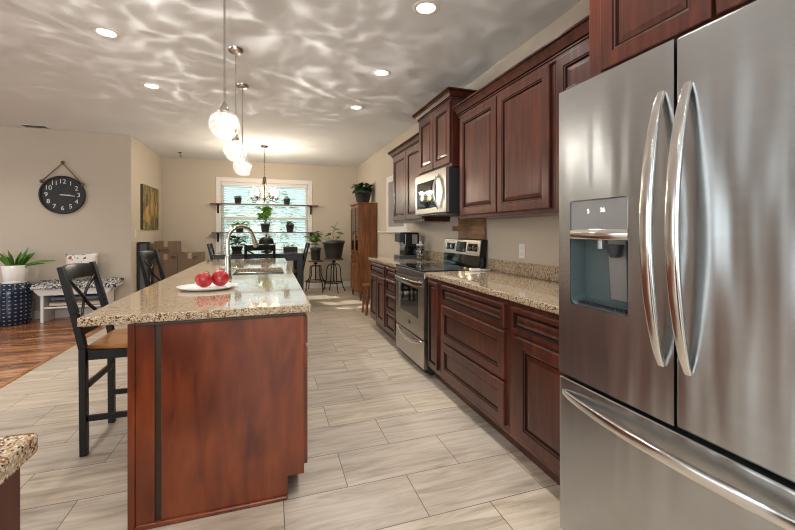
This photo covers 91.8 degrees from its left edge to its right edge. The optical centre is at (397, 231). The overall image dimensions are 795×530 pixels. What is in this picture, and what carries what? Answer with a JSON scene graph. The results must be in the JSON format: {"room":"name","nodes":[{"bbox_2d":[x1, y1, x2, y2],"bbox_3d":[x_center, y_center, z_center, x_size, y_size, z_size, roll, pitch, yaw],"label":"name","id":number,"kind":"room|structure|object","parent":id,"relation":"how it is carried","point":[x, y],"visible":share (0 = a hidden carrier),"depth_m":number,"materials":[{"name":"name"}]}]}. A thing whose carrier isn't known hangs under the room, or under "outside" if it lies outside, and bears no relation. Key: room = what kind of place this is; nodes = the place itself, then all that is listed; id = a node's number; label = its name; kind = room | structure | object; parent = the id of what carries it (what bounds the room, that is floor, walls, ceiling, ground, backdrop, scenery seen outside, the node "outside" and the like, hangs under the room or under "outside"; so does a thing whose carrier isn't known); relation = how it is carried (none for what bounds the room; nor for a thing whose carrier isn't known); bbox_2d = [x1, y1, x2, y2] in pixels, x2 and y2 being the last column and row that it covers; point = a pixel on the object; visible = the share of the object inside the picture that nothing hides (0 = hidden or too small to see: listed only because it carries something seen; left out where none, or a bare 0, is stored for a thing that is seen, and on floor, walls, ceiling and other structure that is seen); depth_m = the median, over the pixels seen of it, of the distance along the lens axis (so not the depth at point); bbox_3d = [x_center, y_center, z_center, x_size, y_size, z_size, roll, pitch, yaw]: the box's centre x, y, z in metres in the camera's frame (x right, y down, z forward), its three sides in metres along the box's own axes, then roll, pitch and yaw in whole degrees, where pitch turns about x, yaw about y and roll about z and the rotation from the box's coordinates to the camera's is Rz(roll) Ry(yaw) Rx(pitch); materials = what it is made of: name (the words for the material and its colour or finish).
{"room":"kitchen","nodes":[
{"label":"kitchen","id":0,"kind":"room"},
{"bbox_2d":[0,317,104,384],"bbox_3d":[-4.920,1.292,0.425,4.925,0.060,9.900,0,0,-18],"label":"floor","id":1,"kind":"structure","parent":0,"point":[23,346],"depth_m":4.38,"materials":[{"name":"brown wood"}]},
{"bbox_2d":[0,281,32,326],"bbox_3d":[-5.283,0.982,5.266,0.440,0.560,0.440,0,0,-18],"label":"garden stool","id":2,"kind":"object","parent":1,"relation":"on","point":[16,300],"visible":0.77,"depth_m":5.15,"materials":[{"name":"blue ceramic"}]},
{"bbox_2d":[0,247,54,283],"bbox_3d":[-5.115,0.455,5.297,0.746,0.493,0.283,0,0,-18],"label":"potted plant","id":3,"kind":"object","parent":2,"relation":"on","point":[12,273],"visible":1,"depth_m":5.21,"materials":[{"name":"green plant"}]},
{"bbox_2d":[33,282,121,322],"bbox_3d":[-4.591,1.016,5.545,0.970,0.492,0.335,0,0,-18],"label":"bench","id":4,"kind":"object","parent":1,"relation":"on","point":[46,311],"visible":0.52,"depth_m":5.39,"materials":[{"name":"white"}]},
{"bbox_2d":[44,304,99,308],"bbox_3d":[-4.591,1.061,5.545,0.699,0.022,0.255,0,0,-18],"label":"shelf","id":5,"kind":"object","parent":4,"relation":"attached to","point":[46,306],"depth_m":5.39,"materials":[{"name":"white wood"}]},
{"bbox_2d":[49,298,99,305],"bbox_3d":[-4.591,1.012,5.545,0.600,0.074,0.215,0,0,-18],"label":"folded blanket","id":6,"kind":"object","parent":4,"relation":"on","point":[92,301],"visible":0.46,"depth_m":5.45,"materials":[{"name":"beige fabric"}]},
{"bbox_2d":[51,293,97,300],"bbox_3d":[-4.591,0.940,5.545,0.570,0.070,0.195,0,0,-18],"label":"folded blanket","id":7,"kind":"object","parent":6,"relation":"on","point":[77,296],"visible":0.53,"depth_m":5.47,"materials":[{"name":"grey fabric"}]},
{"bbox_2d":[30,277,123,289],"bbox_3d":[-4.566,0.743,5.536,0.991,0.126,0.342,0,0,-18],"label":"bench cushion","id":8,"kind":"object","parent":4,"relation":"on","point":[110,282],"visible":0.75,"depth_m":5.45,"materials":[{"name":"fabric"}]},
{"bbox_2d":[66,252,98,276],"bbox_3d":[-4.592,0.497,5.595,0.400,0.394,0.136,0,0,-18],"label":"throw pillow","id":9,"kind":"object","parent":8,"relation":"on","point":[70,258],"visible":0.38,"depth_m":5.58,"materials":[{"name":"fabric"}]},
{"bbox_2d":[0,126,121,310],"bbox_3d":[-6.588,-0.110,5.150,4.970,2.743,0.120,0,0,-18],"label":"wall","id":10,"kind":"structure","parent":0,"point":[27,155],"depth_m":5.63,"materials":[{"name":"beige paint"}]},
{"bbox_2d":[38,161,85,213],"bbox_3d":[-4.893,-0.647,5.622,0.556,0.780,0.052,0,0,-18],"label":"wall clock","id":11,"kind":"object","parent":10,"relation":"attached to","point":[57,194],"visible":1,"depth_m":5.62,"materials":[{"name":"black"}]},
{"bbox_2d":[32,307,100,318],"bbox_3d":[-6.454,1.202,5.123,4.968,0.120,0.015,0,0,-18],"label":"baseboard","id":12,"kind":"structure","parent":10,"relation":"attached to","point":[63,313],"depth_m":5.63,"materials":[{"name":"white paint"}]},
{"bbox_2d":[122,134,162,297],"bbox_3d":[-4.463,-0.110,6.828,0.120,2.743,1.970,0,0,-18],"label":"wall","id":13,"kind":"structure","parent":0,"point":[141,164],"depth_m":6.08,"materials":[{"name":"beige paint"}]},
{"bbox_2d":[140,184,158,229],"bbox_3d":[-4.368,-0.410,6.802,0.043,0.755,0.940,0,0,-18],"label":"painting","id":14,"kind":"object","parent":13,"relation":"attached to","point":[149,196],"visible":1,"depth_m":6.70,"materials":[{"name":"multicoloured paint"}]},
{"bbox_2d":[163,157,356,282],"bbox_3d":[-2.831,-0.110,8.343,3.930,2.743,0.120,0,0,-18],"label":"wall","id":15,"kind":"structure","parent":0,"point":[189,185],"depth_m":8.08,"materials":[{"name":"beige paint"}]},
{"bbox_2d":[215,177,311,252],"bbox_3d":[-2.839,-0.328,8.301,1.990,1.600,0.165,0,0,-18],"label":"window","id":16,"kind":"structure","parent":15,"relation":"in","point":[219,180],"depth_m":8.20,"materials":[{"name":"white paint"}]},
{"bbox_2d":[221,182,306,250],"bbox_3d":[-2.841,-0.309,8.308,1.750,1.454,0.051,0,0,-18],"label":"window blind","id":17,"kind":"object","parent":16,"relation":"attached to","point":[225,184],"visible":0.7,"depth_m":8.31,"materials":[{"name":"white paint"}]},
{"bbox_2d":[210,203,318,214],"bbox_3d":[-2.780,-0.476,8.171,2.160,0.200,0.192,0,0,-18],"label":"wall shelf","id":18,"kind":"object","parent":16,"relation":"attached to","point":[217,204],"visible":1,"depth_m":8.06,"materials":[{"name":"brown wood"}]},
{"bbox_2d":[234,195,241,203],"bbox_3d":[-3.310,-0.665,7.995,0.165,0.178,0.148,0,0,-18],"label":"potted plant","id":19,"kind":"object","parent":18,"relation":"on","point":[237,198],"visible":1,"depth_m":7.94,"materials":[{"name":"green plant"}]},
{"bbox_2d":[283,197,289,204],"bbox_3d":[-2.383,-0.657,8.301,0.153,0.162,0.151,0,0,-18],"label":"potted plant","id":20,"kind":"object","parent":18,"relation":"on","point":[286,199],"visible":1,"depth_m":8.26,"materials":[{"name":"green plant"}]},
{"bbox_2d":[211,232,317,241],"bbox_3d":[-2.775,0.114,8.173,2.110,0.200,0.192,0,0,-18],"label":"wall shelf","id":21,"kind":"object","parent":16,"relation":"attached to","point":[217,233],"visible":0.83,"depth_m":8.05,"materials":[{"name":"brown wood"}]},
{"bbox_2d":[230,221,249,231],"bbox_3d":[-3.265,-0.098,7.943,0.450,0.223,0.307,0,0,-18],"label":"potted plant","id":22,"kind":"object","parent":21,"relation":"on","point":[237,223],"visible":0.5,"depth_m":7.95,"materials":[{"name":"green plant"}]},
{"bbox_2d":[256,206,271,231],"bbox_3d":[-2.816,-0.260,8.139,0.380,0.548,0.232,0,0,-18],"label":"potted plant","id":23,"kind":"object","parent":21,"relation":"on","point":[265,212],"visible":0.98,"depth_m":8.11,"materials":[{"name":"green plant"}]},
{"bbox_2d":[286,221,294,231],"bbox_3d":[-2.316,-0.110,8.313,0.207,0.247,0.201,0,0,-18],"label":"potted plant","id":24,"kind":"object","parent":21,"relation":"on","point":[289,226],"visible":0.98,"depth_m":8.26,"materials":[{"name":"green plant"}]},
{"bbox_2d":[304,281,350,288],"bbox_3d":[-2.803,1.202,8.281,3.915,0.120,0.015,0,0,-18],"label":"baseboard","id":25,"kind":"structure","parent":15,"relation":"attached to","point":[345,283],"depth_m":8.67,"materials":[{"name":"white paint"}]},
{"bbox_2d":[0,286,561,529],"bbox_3d":[-0.985,1.292,2.703,3.970,0.060,11.750,0,0,-18],"label":"floor","id":26,"kind":"structure","parent":0,"point":[391,446],"depth_m":2.18,"materials":[{"name":"tile"}]},
{"bbox_2d":[0,468,19,529],"bbox_3d":[-0.841,0.824,-0.119,0.888,0.876,1.302,0,0,-18],"label":"base cabinet","id":27,"kind":"object","parent":26,"relation":"on","point":[10,489],"visible":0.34,"depth_m":0.61,"materials":[{"name":"brown wood"}]},
{"bbox_2d":[0,432,37,485],"bbox_3d":[-0.852,0.367,-0.104,0.917,0.038,1.338,0,0,-18],"label":"countertop","id":28,"kind":"structure","parent":27,"relation":"on","point":[15,450],"depth_m":0.62,"materials":[{"name":"stone"}]},
{"bbox_2d":[0,326,105,388],"bbox_3d":[-2.583,1.269,1.199,0.040,0.026,9.900,0,0,-18],"label":"trim","id":29,"kind":"structure","parent":26,"relation":"on","point":[103,327],"depth_m":3.69,"materials":[{"name":"brown wood"}]},
{"bbox_2d":[56,261,126,456],"bbox_3d":[-1.702,0.729,2.407,0.578,1.067,0.442,0,0,-18],"label":"counter chair","id":30,"kind":"object","parent":26,"relation":"on","point":[112,345],"visible":0.55,"depth_m":2.21,"materials":[{"name":"black paint"}]},
{"bbox_2d":[137,242,149,290],"bbox_3d":[-4.100,0.715,6.227,0.160,1.095,0.080,0,0,-18],"label":"case","id":31,"kind":"object","parent":26,"relation":"on","point":[141,246],"visible":0.52,"depth_m":6.20,"materials":[{"name":"black"}]},
{"bbox_2d":[137,250,165,286],"bbox_3d":[-2.297,0.729,3.964,0.578,1.067,0.442,0,0,-12],"label":"counter chair","id":32,"kind":"object","parent":26,"relation":"on","point":[142,255],"visible":0.27,"depth_m":3.90,"materials":[{"name":"black paint"}]},
{"bbox_2d":[154,253,177,283],"bbox_3d":[-4.182,0.831,7.029,0.370,0.863,0.426,0,0,-18],"label":"cardboard box","id":33,"kind":"object","parent":26,"relation":"on","point":[169,262],"visible":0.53,"depth_m":6.84,"materials":[{"name":"brown cardboard"}]},
{"bbox_2d":[154,241,180,253],"bbox_3d":[-4.180,0.285,7.015,0.355,0.224,0.356,0,0,-18],"label":"cardboard box","id":34,"kind":"object","parent":33,"relation":"on","point":[163,247],"visible":0.91,"depth_m":6.86,"materials":[{"name":"brown cardboard"}]},
{"bbox_2d":[178,252,204,272],"bbox_3d":[-3.832,0.826,7.182,0.380,0.873,0.456,0,0,-18],"label":"cardboard box","id":35,"kind":"object","parent":26,"relation":"on","point":[186,260],"visible":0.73,"depth_m":6.97,"materials":[{"name":"brown cardboard"}]},
{"bbox_2d":[206,243,214,259],"bbox_3d":[-2.798,0.729,6.289,0.578,1.067,0.442,0,0,-18],"label":"counter chair","id":36,"kind":"object","parent":26,"relation":"on","point":[209,246],"visible":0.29,"depth_m":6.04,"materials":[{"name":"black paint"}]},
{"bbox_2d":[127,271,307,529],"bbox_3d":[-1.285,0.825,3.259,0.742,0.875,3.244,0,0,-18],"label":"kitchen island","id":37,"kind":"object","parent":26,"relation":"on","point":[217,408],"visible":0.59,"depth_m":1.71,"materials":[{"name":"brown wood"}]},
{"bbox_2d":[77,258,310,326],"bbox_3d":[-1.382,0.367,3.300,0.926,0.038,3.386,0,0,-18],"label":"island countertop","id":38,"kind":"structure","parent":37,"relation":"on","point":[263,294],"depth_m":2.00,"materials":[{"name":"stone"}]},
{"bbox_2d":[176,282,237,290],"bbox_3d":[-1.149,0.337,2.332,0.336,0.022,0.269,0,0,-18],"label":"platter","id":39,"kind":"object","parent":38,"relation":"on","point":[188,287],"visible":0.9,"depth_m":2.31,"materials":[{"name":"white ceramic"}]},
{"bbox_2d":[195,271,211,287],"bbox_3d":[-1.156,0.286,2.295,0.094,0.098,0.098,0,0,-39],"label":"pomegranate","id":40,"kind":"object","parent":39,"relation":"on","point":[203,279],"visible":1,"depth_m":2.26,"materials":[{"name":"red food"}]},
{"bbox_2d":[212,270,228,285],"bbox_3d":[-1.087,0.287,2.374,0.098,0.100,0.108,0,0,21],"label":"pomegranate","id":41,"kind":"object","parent":39,"relation":"on","point":[220,277],"visible":0.99,"depth_m":2.34,"materials":[{"name":"red food"}]},
{"bbox_2d":[219,225,258,277],"bbox_3d":[-1.202,0.147,2.976,0.099,0.401,0.336,0,0,33],"label":"faucet","id":42,"kind":"object","parent":38,"relation":"on","point":[227,267],"visible":0.9,"depth_m":2.88,"materials":[{"name":"silver metal"}]},
{"bbox_2d":[235,271,282,274],"bbox_3d":[-1.221,0.474,3.393,0.416,0.176,0.606,0,0,-18],"label":"sink","id":43,"kind":"object","parent":38,"relation":"in","point":[275,272],"visible":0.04,"depth_m":3.67,"materials":[{"name":"silver metal"}]},
{"bbox_2d":[212,250,303,288],"bbox_3d":[-2.368,0.807,6.658,1.360,0.910,1.270,0,0,-18],"label":"dining table","id":44,"kind":"object","parent":26,"relation":"on","point":[296,257],"visible":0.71,"depth_m":6.23,"materials":[{"name":"grey wood"}]},
{"bbox_2d":[230,235,248,251],"bbox_3d":[-2.800,0.210,6.765,0.352,0.283,0.391,0,0,30],"label":"potted plant","id":45,"kind":"object","parent":44,"relation":"on","point":[237,248],"visible":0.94,"depth_m":6.72,"materials":[{"name":"green plant"}]},
{"bbox_2d":[258,235,275,251],"bbox_3d":[-2.258,0.202,6.626,0.320,0.300,0.320,0,0,-18],"label":"cake stand","id":46,"kind":"object","parent":44,"relation":"on","point":[266,240],"visible":0.79,"depth_m":6.55,"materials":[{"name":"black"}]},
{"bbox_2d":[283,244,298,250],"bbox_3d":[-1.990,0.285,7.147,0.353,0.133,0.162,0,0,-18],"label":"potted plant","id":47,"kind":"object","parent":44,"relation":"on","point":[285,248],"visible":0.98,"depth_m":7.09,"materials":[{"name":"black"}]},
{"bbox_2d":[244,244,275,258],"bbox_3d":[-2.126,0.729,5.976,0.442,1.067,0.578,0,0,-18],"label":"counter chair","id":48,"kind":"object","parent":26,"relation":"on","point":[249,248],"visible":0.16,"depth_m":5.73,"materials":[{"name":"black paint"}]},
{"bbox_2d":[291,243,309,290],"bbox_3d":[-1.780,0.729,6.563,0.578,1.067,0.442,0,0,-18],"label":"counter chair","id":49,"kind":"object","parent":26,"relation":"on","point":[307,245],"visible":0.38,"depth_m":6.42,"materials":[{"name":"black paint"}]},
{"bbox_2d":[305,260,325,291],"bbox_3d":[-1.758,0.940,8.267,0.447,0.646,0.447,0,0,-3],"label":"stool","id":50,"kind":"object","parent":26,"relation":"on","point":[316,261],"visible":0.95,"depth_m":8.19,"materials":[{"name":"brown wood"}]},
{"bbox_2d":[304,231,322,260],"bbox_3d":[-1.794,0.303,8.226,0.288,0.627,0.348,0,0,42],"label":"potted plant","id":51,"kind":"object","parent":50,"relation":"on","point":[315,251],"visible":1,"depth_m":8.20,"materials":[{"name":"green plant"}]},
{"bbox_2d":[322,258,344,293],"bbox_3d":[-1.333,0.914,8.049,0.399,0.705,0.399,0,0,12],"label":"stool","id":52,"kind":"object","parent":26,"relation":"on","point":[330,282],"visible":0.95,"depth_m":8.00,"materials":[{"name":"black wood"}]},
{"bbox_2d":[322,222,344,258],"bbox_3d":[-1.333,0.168,8.049,0.464,0.787,0.464,0,0,-18],"label":"potted plant","id":53,"kind":"object","parent":52,"relation":"on","point":[333,248],"visible":1,"depth_m":7.90,"materials":[{"name":"green plant"}]},
{"bbox_2d":[350,202,376,299],"bbox_3d":[-0.677,0.362,7.455,0.369,1.800,0.770,0,0,-18],"label":"china cabinet","id":54,"kind":"object","parent":26,"relation":"on","point":[363,214],"visible":0.98,"depth_m":7.12,"materials":[{"name":"brown wood"}]},
{"bbox_2d":[350,182,373,201],"bbox_3d":[-0.700,-0.733,7.371,0.454,0.389,0.537,0,0,-18],"label":"potted plant","id":55,"kind":"object","parent":54,"relation":"on","point":[363,194],"visible":0.98,"depth_m":7.27,"materials":[{"name":"green plant"}]},
{"bbox_2d":[362,283,369,315],"bbox_3d":[-0.374,1.037,5.933,0.316,0.454,0.276,0,0,-18],"label":"wooden stool","id":56,"kind":"object","parent":26,"relation":"on","point":[366,285],"visible":0.5,"depth_m":5.81,"materials":[{"name":"brown wood"}]},
{"bbox_2d":[370,261,392,338],"bbox_3d":[0.026,0.825,4.933,0.610,0.875,0.740,0,0,-18],"label":"base cabinet","id":57,"kind":"object","parent":26,"relation":"on","point":[378,277],"visible":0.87,"depth_m":4.76,"materials":[{"name":"brown wood"}]},
{"bbox_2d":[369,250,448,267],"bbox_3d":[0.093,0.315,4.753,0.634,0.142,1.179,0,0,-18],"label":"countertop","id":58,"kind":"structure","parent":57,"relation":"on","point":[429,256],"depth_m":4.62,"materials":[{"name":"stone"}]},
{"bbox_2d":[394,232,418,258],"bbox_3d":[0.115,0.176,5.004,0.275,0.342,0.232,0,0,-18],"label":"coffee maker","id":59,"kind":"object","parent":58,"relation":"on","point":[407,241],"visible":0.9,"depth_m":4.91,"materials":[{"name":"grey plastic"}]},
{"bbox_2d":[416,241,424,258],"bbox_3d":[0.284,0.233,4.771,0.124,0.230,0.124,0,0,-18],"label":"glass jar","id":60,"kind":"object","parent":58,"relation":"on","point":[420,251],"visible":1,"depth_m":4.74,"materials":[{"name":"clear glass"}]},
{"bbox_2d":[386,265,396,341],"bbox_3d":[0.207,0.825,4.386,0.610,0.875,0.408,0,0,-18],"label":"base cabinet","id":61,"kind":"object","parent":26,"relation":"on","point":[391,321],"visible":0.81,"depth_m":4.28,"materials":[{"name":"brown wood"}]},
{"bbox_2d":[428,277,448,387],"bbox_3d":[0.574,0.825,3.277,0.610,0.875,0.260,0,0,-18],"label":"base cabinet","id":62,"kind":"object","parent":26,"relation":"on","point":[434,285],"visible":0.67,"depth_m":3.15,"materials":[{"name":"brown wood"}]},
{"bbox_2d":[395,238,486,374],"bbox_3d":[0.376,0.669,3.789,0.695,1.185,0.795,0,0,-18],"label":"range","id":63,"kind":"object","parent":26,"relation":"on","point":[411,280],"visible":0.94,"depth_m":3.62,"materials":[{"name":"silver metal"}]},
{"bbox_2d":[396,262,469,272],"bbox_3d":[0.353,0.349,3.781,0.523,0.016,0.795,0,0,-18],"label":"cooktop","id":64,"kind":"object","parent":63,"relation":"in","point":[411,267],"depth_m":3.73,"materials":[{"name":"black glass"}]},
{"bbox_2d":[452,218,485,239],"bbox_3d":[0.704,-0.033,3.862,0.020,0.220,0.660,0,0,-18],"label":"cutting board","id":65,"kind":"object","parent":63,"relation":"on","point":[466,228],"visible":0.85,"depth_m":3.77,"materials":[{"name":"brown wood"}]},
{"bbox_2d":[441,281,520,450],"bbox_3d":[0.761,0.825,2.712,0.610,0.875,0.926,0,0,-18],"label":"base cabinet","id":66,"kind":"object","parent":26,"relation":"on","point":[475,325],"visible":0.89,"depth_m":2.48,"materials":[{"name":"brown wood"}]},
{"bbox_2d":[510,301,564,485],"bbox_3d":[0.997,0.825,2.000,0.610,0.875,0.570,0,0,-18],"label":"base cabinet","id":67,"kind":"object","parent":26,"relation":"on","point":[535,374],"visible":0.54,"depth_m":1.96,"materials":[{"name":"brown wood"}]},
{"bbox_2d":[425,258,558,314],"bbox_3d":[0.819,0.315,2.561,0.634,0.142,1.777,0,0,-18],"label":"countertop","id":68,"kind":"structure","parent":67,"relation":"on","point":[529,284],"depth_m":2.68,"materials":[{"name":"stone"}]},
{"bbox_2d":[469,268,490,270],"bbox_3d":[0.735,0.336,3.404,0.214,0.024,0.081,0,0,-18],"label":"spoon rest","id":69,"kind":"object","parent":68,"relation":"on","point":[470,269],"visible":0.99,"depth_m":3.37,"materials":[{"name":"white ceramic"}]},
{"bbox_2d":[559,0,794,529],"bbox_3d":[1.122,0.346,1.216,0.845,1.832,0.922,0,0,-18],"label":"refrigerator","id":70,"kind":"object","parent":26,"relation":"on","point":[677,158],"visible":1,"depth_m":1.06,"materials":[{"name":"grey metal"}]},
{"bbox_2d":[283,247,297,250],"bbox_3d":[-1.985,0.319,7.138,0.250,0.065,0.120,0,0,-18],"label":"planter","id":71,"kind":"object","parent":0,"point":[284,248],"depth_m":7.08,"materials":[{"name":"black"}]},
{"bbox_2d":[0,0,581,166],"bbox_3d":[-3.325,-1.521,1.928,9.100,0.080,11.950,0,0,-18],"label":"ceiling","id":72,"kind":"structure","parent":0,"point":[303,64],"depth_m":3.44,"materials":[{"name":"white paint"}]},
{"bbox_2d":[19,124,50,128],"bbox_3d":[-5.087,-1.475,5.405,0.300,0.010,0.140,0,0,-18],"label":"ceiling vent","id":73,"kind":"object","parent":72,"relation":"in","point":[24,125],"visible":1,"depth_m":5.39,"materials":[{"name":"white metal"}]},
{"bbox_2d":[91,26,120,38],"bbox_3d":[-2.165,-1.477,2.865,0.180,0.007,0.180,0,0,-18],"label":"recessed light","id":74,"kind":"object","parent":72,"relation":"in","point":[106,32],"visible":1,"depth_m":2.86,"materials":[{"name":"white paint"}]},
{"bbox_2d":[141,82,161,88],"bbox_3d":[-2.497,-1.477,3.913,0.180,0.007,0.180,0,0,-18],"label":"recessed light","id":75,"kind":"object","parent":72,"relation":"in","point":[145,84],"visible":1,"depth_m":3.90,"materials":[{"name":"white paint"}]},
{"bbox_2d":[208,0,239,139],"bbox_3d":[-1.061,-1.023,2.361,0.180,0.916,0.180,0,0,-18],"label":"pendant light","id":76,"kind":"object","parent":72,"relation":"hanging from","point":[224,107],"visible":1,"depth_m":2.36,"materials":[{"name":"silver metal"}]},
{"bbox_2d":[224,45,245,161],"bbox_3d":[-1.314,-1.023,3.125,0.180,0.916,0.180,0,0,-18],"label":"pendant light","id":77,"kind":"object","parent":72,"relation":"hanging from","point":[235,50],"visible":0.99,"depth_m":3.12,"materials":[{"name":"silver metal"}]},
{"bbox_2d":[233,83,251,175],"bbox_3d":[-1.569,-1.023,3.894,0.180,0.916,0.180,0,0,-18],"label":"pendant light","id":78,"kind":"object","parent":72,"relation":"hanging from","point":[243,86],"visible":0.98,"depth_m":3.89,"materials":[{"name":"silver metal"}]},
{"bbox_2d":[250,145,277,201],"bbox_3d":[-2.310,-1.001,6.681,0.519,0.959,0.504,0,0,-18],"label":"chandelier","id":79,"kind":"object","parent":72,"relation":"hanging from","point":[264,182],"visible":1,"depth_m":6.65,"materials":[{"name":"white glass"}]},
{"bbox_2d":[349,105,363,109],"bbox_3d":[-0.492,-1.477,4.588,0.180,0.007,0.180,0,0,-18],"label":"recessed light","id":80,"kind":"object","parent":72,"relation":"in","point":[354,107],"visible":1,"depth_m":4.59,"materials":[{"name":"white paint"}]},
{"bbox_2d":[372,69,390,76],"bbox_3d":[-0.151,-1.477,3.590,0.180,0.007,0.180,0,0,-18],"label":"recessed light","id":81,"kind":"object","parent":72,"relation":"in","point":[377,72],"visible":1,"depth_m":3.58,"materials":[{"name":"white paint"}]},
{"bbox_2d":[412,0,439,15],"bbox_3d":[0.188,-1.477,2.548,0.180,0.007,0.180,0,0,-18],"label":"recessed light","id":82,"kind":"object","parent":72,"relation":"in","point":[423,7],"visible":1,"depth_m":2.54,"materials":[{"name":"white paint"}]},
{"bbox_2d":[357,0,588,268],"bbox_3d":[0.954,-0.110,3.355,0.120,2.743,11.970,0,0,-18],"label":"wall","id":83,"kind":"structure","parent":0,"point":[540,235],"depth_m":3.39,"materials":[{"name":"beige paint"}]},
{"bbox_2d":[386,175,407,231],"bbox_3d":[-0.019,-0.443,6.051,0.029,0.930,1.000,0,0,-18],"label":"wall frame","id":84,"kind":"object","parent":83,"relation":"attached to","point":[391,226],"visible":0.35,"depth_m":6.33,"materials":[{"name":"white paint"}]},
{"bbox_2d":[388,132,449,223],"bbox_3d":[0.223,-0.591,4.759,0.382,0.962,1.136,0,0,-18],"label":"upper cabinet","id":85,"kind":"object","parent":83,"relation":"attached to","point":[405,156],"visible":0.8,"depth_m":4.66,"materials":[{"name":"brown wood"}]},
{"bbox_2d":[423,250,443,261],"bbox_3d":[0.384,0.296,4.849,0.021,0.104,1.179,0,0,-18],"label":"backsplash","id":86,"kind":"structure","parent":83,"relation":"attached to","point":[437,256],"depth_m":4.63,"materials":[{"name":"stone"}]},
{"bbox_2d":[412,86,476,175],"bbox_3d":[0.501,-0.922,3.840,0.432,0.679,0.897,0,0,-18],"label":"upper cabinet","id":87,"kind":"object","parent":83,"relation":"attached to","point":[439,124],"visible":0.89,"depth_m":3.61,"materials":[{"name":"brown wood"}]},
{"bbox_2d":[415,167,459,216],"bbox_3d":[0.480,-0.371,3.838,0.471,0.418,0.755,0,0,-18],"label":"microwave","id":88,"kind":"object","parent":87,"relation":"attached to","point":[437,193],"visible":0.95,"depth_m":3.56,"materials":[{"name":"silver metal"}]},
{"bbox_2d":[453,45,558,218],"bbox_3d":[0.851,-0.598,2.863,0.382,0.977,1.190,0,0,-18],"label":"upper cabinet","id":89,"kind":"object","parent":83,"relation":"attached to","point":[508,125],"visible":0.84,"depth_m":2.64,"materials":[{"name":"brown wood"}]},
{"bbox_2d":[519,244,524,258],"bbox_3d":[0.987,0.154,3.051,0.008,0.115,0.072,0,0,-18],"label":"wall outlet","id":90,"kind":"object","parent":83,"relation":"attached to","point":[521,246],"visible":1,"depth_m":3.04,"materials":[{"name":"white plastic"}]},
{"bbox_2d":[488,258,558,281],"bbox_3d":[1.109,0.296,2.657,0.021,0.104,1.777,0,0,-18],"label":"backsplash","id":91,"kind":"structure","parent":83,"relation":"attached to","point":[551,273],"depth_m":2.97,"materials":[{"name":"stone"}]},
{"bbox_2d":[545,15,588,212],"bbox_3d":[1.126,-0.598,2.034,0.382,0.977,0.553,0,0,-18],"label":"upper cabinet","id":92,"kind":"object","parent":83,"relation":"attached to","point":[569,50],"visible":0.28,"depth_m":2.12,"materials":[{"name":"brown wood"}]},
{"bbox_2d":[589,0,756,78],"bbox_3d":[1.246,-1.028,1.245,0.649,0.900,0.980,0,0,-18],"label":"upper cabinet","id":93,"kind":"object","parent":83,"relation":"attached to","point":[620,31],"visible":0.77,"depth_m":1.38,"materials":[{"name":"brown wood"}]},
{"label":"outside","id":94,"kind":"structure","parent":0,"visible":0},
{"bbox_3d":[-7.694,1.662,23.234,28.000,0.200,31.050,0,0,-18],"label":"lawn","id":95,"kind":"structure","parent":94,"visible":0},
{"bbox_2d":[224,210,259,248],"bbox_3d":[-4.743,0.477,10.634,2.331,2.169,2.339,0,0,-18],"label":"shrub","id":96,"kind":"object","parent":95,"relation":"on","point":[224,210],"visible":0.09,"depth_m":10.61,"materials":[{"name":"green plant"}]},
{"bbox_2d":[232,188,304,247],"bbox_3d":[-4.537,0.015,13.810,2.970,3.095,2.990,0,0,-18],"label":"shrub","id":97,"kind":"object","parent":95,"relation":"on","point":[261,206],"visible":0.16,"depth_m":13.68,"materials":[{"name":"green plant"}]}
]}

